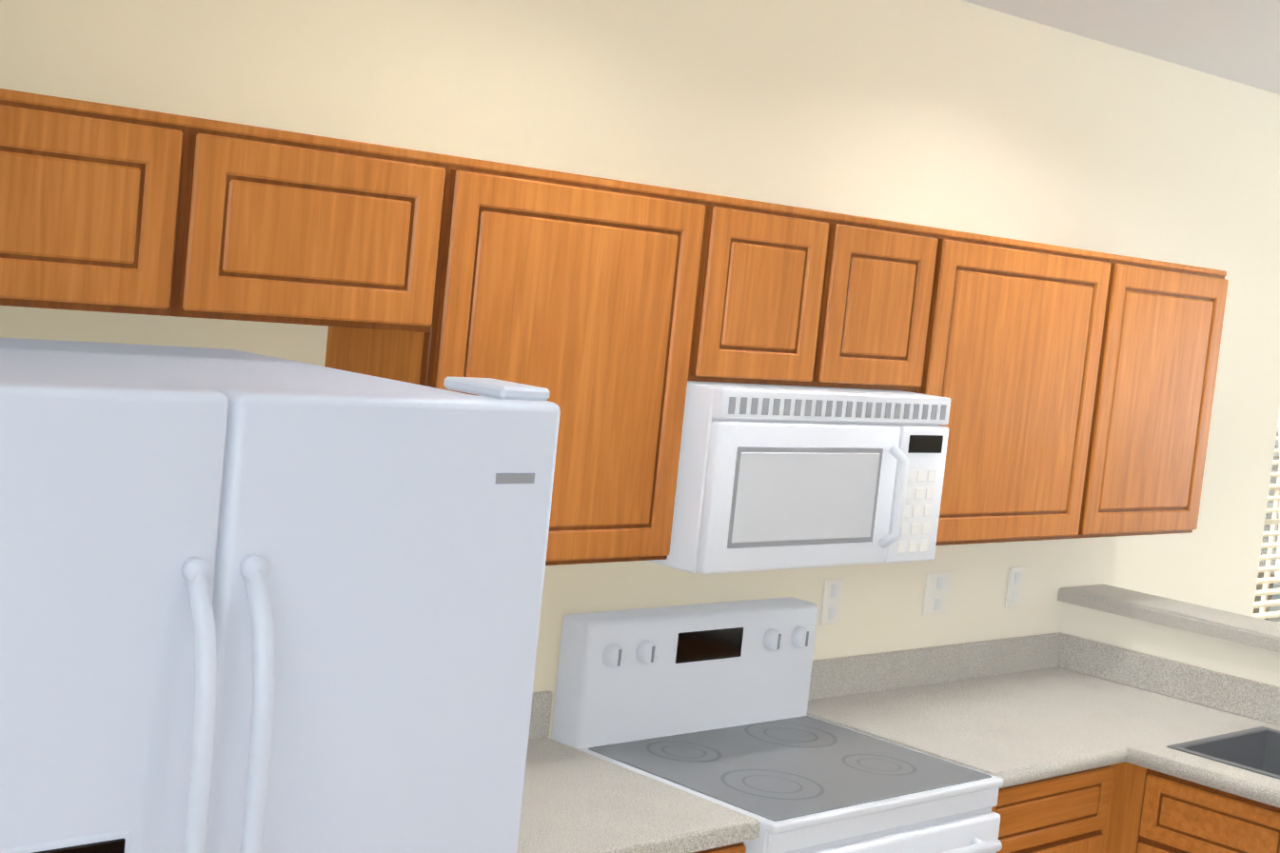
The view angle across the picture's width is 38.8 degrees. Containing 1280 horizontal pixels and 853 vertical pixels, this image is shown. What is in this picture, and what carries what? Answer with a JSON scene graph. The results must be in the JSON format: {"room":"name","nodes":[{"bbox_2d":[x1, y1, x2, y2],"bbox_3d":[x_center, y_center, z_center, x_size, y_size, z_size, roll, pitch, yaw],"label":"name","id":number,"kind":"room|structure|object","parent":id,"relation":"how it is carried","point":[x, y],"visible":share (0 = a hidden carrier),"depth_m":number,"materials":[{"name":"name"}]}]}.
{"room":"kitchen","nodes":[
{"label":"kitchen","id":0,"kind":"room"},
{"bbox_2d":[0,0,1279,738],"bbox_3d":[0.953,0.245,5.149,7.285,2.700,0.220,1,7,-44],"label":"wall","id":1,"kind":"structure","parent":0,"point":[956,114],"depth_m":4.34,"materials":[{"name":"beige paint"}]},
{"bbox_2d":[0,88,247,319],"bbox_3d":[-1.049,-0.353,2.724,0.770,0.312,0.337,1,7,-44],"label":"upper cabinet","id":2,"kind":"object","parent":1,"relation":"attached to","point":[105,207],"depth_m":2.75,"materials":[{"name":"brown wood"}]},
{"bbox_2d":[228,124,464,343],"bbox_3d":[-0.664,-0.345,3.095,0.580,0.312,0.337,1,7,-44],"label":"upper cabinet","id":3,"kind":"object","parent":1,"relation":"attached to","point":[356,239],"depth_m":3.04,"materials":[{"name":"brown wood"}]},
{"bbox_2d":[324,157,723,565],"bbox_3d":[-0.243,-0.123,3.540,0.650,0.742,0.337,1,7,-44],"label":"upper cabinet","id":4,"kind":"object","parent":1,"relation":"attached to","point":[595,293],"depth_m":3.45,"materials":[{"name":"brown wood"}]},
{"bbox_2d":[704,196,951,394],"bbox_3d":[0.283,-0.294,4.014,0.760,0.377,0.337,1,7,-44],"label":"upper cabinet","id":5,"kind":"object","parent":1,"relation":"attached to","point":[801,296],"depth_m":3.90,"materials":[{"name":"brown wood"}]},
{"bbox_2d":[648,380,950,573],"bbox_3d":[0.292,0.093,3.997,0.754,0.380,0.472,1,7,-44],"label":"over-the-range microwave","id":6,"kind":"object","parent":5,"relation":"attached to","point":[771,477],"visible":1,"depth_m":3.79,"materials":[{"name":"white"}]},
{"bbox_2d":[819,578,843,625],"bbox_3d":[0.482,0.438,4.570,0.070,0.115,0.008,1,7,-44],"label":"outlet","id":7,"kind":"object","parent":1,"relation":"attached to","point":[833,588],"depth_m":4.57,"materials":[{"name":"white plastic"}]},
{"bbox_2d":[807,631,1061,700],"bbox_3d":[0.791,0.640,4.895,1.216,0.100,0.020,1,7,-44],"label":"backsplash","id":8,"kind":"structure","parent":1,"relation":"attached to","point":[866,673],"depth_m":4.87,"materials":[{"name":"grey stone"}]},
{"bbox_2d":[922,571,953,615],"bbox_3d":[0.800,0.445,4.876,0.115,0.115,0.008,1,7,-44],"label":"outlet","id":9,"kind":"object","parent":1,"relation":"attached to","point":[936,599],"depth_m":4.87,"materials":[{"name":"white plastic"}]},
{"bbox_2d":[1004,566,1024,607],"bbox_3d":[1.058,0.450,5.125,0.070,0.115,0.008,1,7,-44],"label":"outlet","id":10,"kind":"object","parent":1,"relation":"attached to","point":[1014,590],"depth_m":5.12,"materials":[{"name":"white plastic"}]},
{"bbox_2d":[932,230,1138,545],"bbox_3d":[0.826,-0.103,4.570,0.800,0.742,0.337,1,7,-44],"label":"upper cabinet","id":11,"kind":"object","parent":1,"relation":"attached to","point":[1075,385],"depth_m":4.47,"materials":[{"name":"brown wood"}]},
{"bbox_2d":[1103,257,1228,536],"bbox_3d":[1.257,-0.094,4.986,0.675,0.742,0.337,1,7,-44],"label":"upper cabinet","id":12,"kind":"object","parent":1,"relation":"attached to","point":[1177,312],"depth_m":4.92,"materials":[{"name":"brown wood"}]},
{"bbox_2d":[1252,413,1279,622],"bbox_3d":[2.623,0.229,6.749,1.640,1.560,0.218,1,7,-44],"label":"window","id":13,"kind":"structure","parent":1,"relation":"in","point":[1269,557],"depth_m":6.42,"materials":[{"name":"beige"}]},
{"bbox_2d":[962,0,1279,95],"bbox_3d":[2.328,-0.726,1.634,11.990,0.100,6.880,1,7,-44],"label":"ceiling","id":14,"kind":"structure","parent":0,"point":[1238,41],"depth_m":4.74,"materials":[{"name":"white paint"}]},
{"bbox_2d":[1056,583,1279,686],"bbox_3d":[2.028,1.186,4.573,0.270,1.150,2.322,1,7,-44],"label":"wall","id":15,"kind":"structure","parent":0,"point":[1241,645],"depth_m":4.97,"materials":[{"name":"beige paint"}]},
{"bbox_2d":[1057,632,1279,727],"bbox_3d":[2.011,0.799,4.488,0.020,0.100,2.280,1,7,-44],"label":"backsplash","id":16,"kind":"structure","parent":15,"relation":"attached to","point":[1211,688],"depth_m":5.03,"materials":[{"name":"grey stone"}]},
{"bbox_3d":[2.047,2.029,1.870,11.990,0.060,6.880,1,7,-44],"label":"floor","id":17,"kind":"structure","parent":0,"visible":0},
{"bbox_2d":[0,337,560,852],"bbox_3d":[-0.816,0.757,2.626,0.950,1.755,0.953,1,7,-44],"label":"refrigerator","id":18,"kind":"object","parent":17,"relation":"on","point":[251,602],"visible":1,"depth_m":2.30,"materials":[{"name":"white metal"}]},
{"bbox_2d":[516,689,760,852],"bbox_3d":[-0.338,1.108,3.462,0.857,1.014,0.643,1,7,-44],"label":"countertop","id":19,"kind":"structure","parent":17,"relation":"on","point":[576,800],"depth_m":3.47,"materials":[{"name":"beige stone"}]},
{"bbox_2d":[551,596,1003,852],"bbox_3d":[0.290,1.042,3.980,0.756,1.185,0.727,1,7,-44],"label":"electric range","id":20,"kind":"object","parent":17,"relation":"on","point":[708,701],"visible":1,"depth_m":3.95,"materials":[{"name":"white metal"}]},
{"bbox_2d":[991,761,1137,852],"bbox_3d":[0.724,1.198,4.508,0.598,0.874,0.628,1,7,-44],"label":"base cabinet","id":21,"kind":"object","parent":17,"relation":"on","point":[1089,812],"depth_m":4.31,"materials":[{"name":"brown wood"}]},
{"bbox_2d":[806,685,1125,787],"bbox_3d":[0.757,0.744,4.446,0.548,0.038,0.644,1,7,-44],"label":"countertop","id":22,"kind":"structure","parent":21,"relation":"on","point":[1012,747],"depth_m":4.38,"materials":[{"name":"grey stone"}]},
{"bbox_2d":[927,666,1279,810],"bbox_3d":[1.764,0.862,4.276,0.668,0.038,2.300,1,7,-44],"label":"countertop","id":23,"kind":"structure","parent":21,"relation":"on","point":[1140,719],"depth_m":4.74,"materials":[{"name":"grey stone"}]},
{"bbox_2d":[1152,723,1279,852],"bbox_3d":[1.728,0.929,4.320,0.484,0.194,0.815,1,7,-44],"label":"sink cabinet","id":24,"kind":"object","parent":23,"relation":"in","point":[1221,818],"depth_m":4.30,"materials":[{"name":"brown wood"}]},
{"bbox_2d":[1125,768,1198,852],"bbox_3d":[1.136,1.205,4.920,0.668,0.874,0.608,1,7,-44],"label":"base cabinet","id":25,"kind":"object","parent":17,"relation":"on","point":[1144,837],"depth_m":4.38,"materials":[{"name":"brown wood"}]},
{"bbox_2d":[1160,841,1232,852],"bbox_3d":[1.676,1.436,4.363,0.657,0.620,0.831,1,7,-44],"label":"base cabinet","id":26,"kind":"object","parent":17,"relation":"on","point":[1191,846],"depth_m":4.28,"materials":[{"name":"brown wood"}]},
{"label":"outside","id":27,"kind":"structure","parent":0,"visible":0},
{"bbox_2d":[1267,409,1279,621],"bbox_3d":[30.944,2.723,30.161,152.600,0.115,120.000,1,7,-44],"label":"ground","id":28,"kind":"structure","parent":27,"point":[1277,585],"depth_m":15.47,"materials":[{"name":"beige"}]},
{"bbox_2d":[1252,428,1279,619],"bbox_3d":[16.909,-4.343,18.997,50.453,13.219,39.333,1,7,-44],"label":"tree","id":29,"kind":"object","parent":28,"relation":"on","point":[1261,563],"depth_m":12.74,"materials":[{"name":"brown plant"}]}
]}

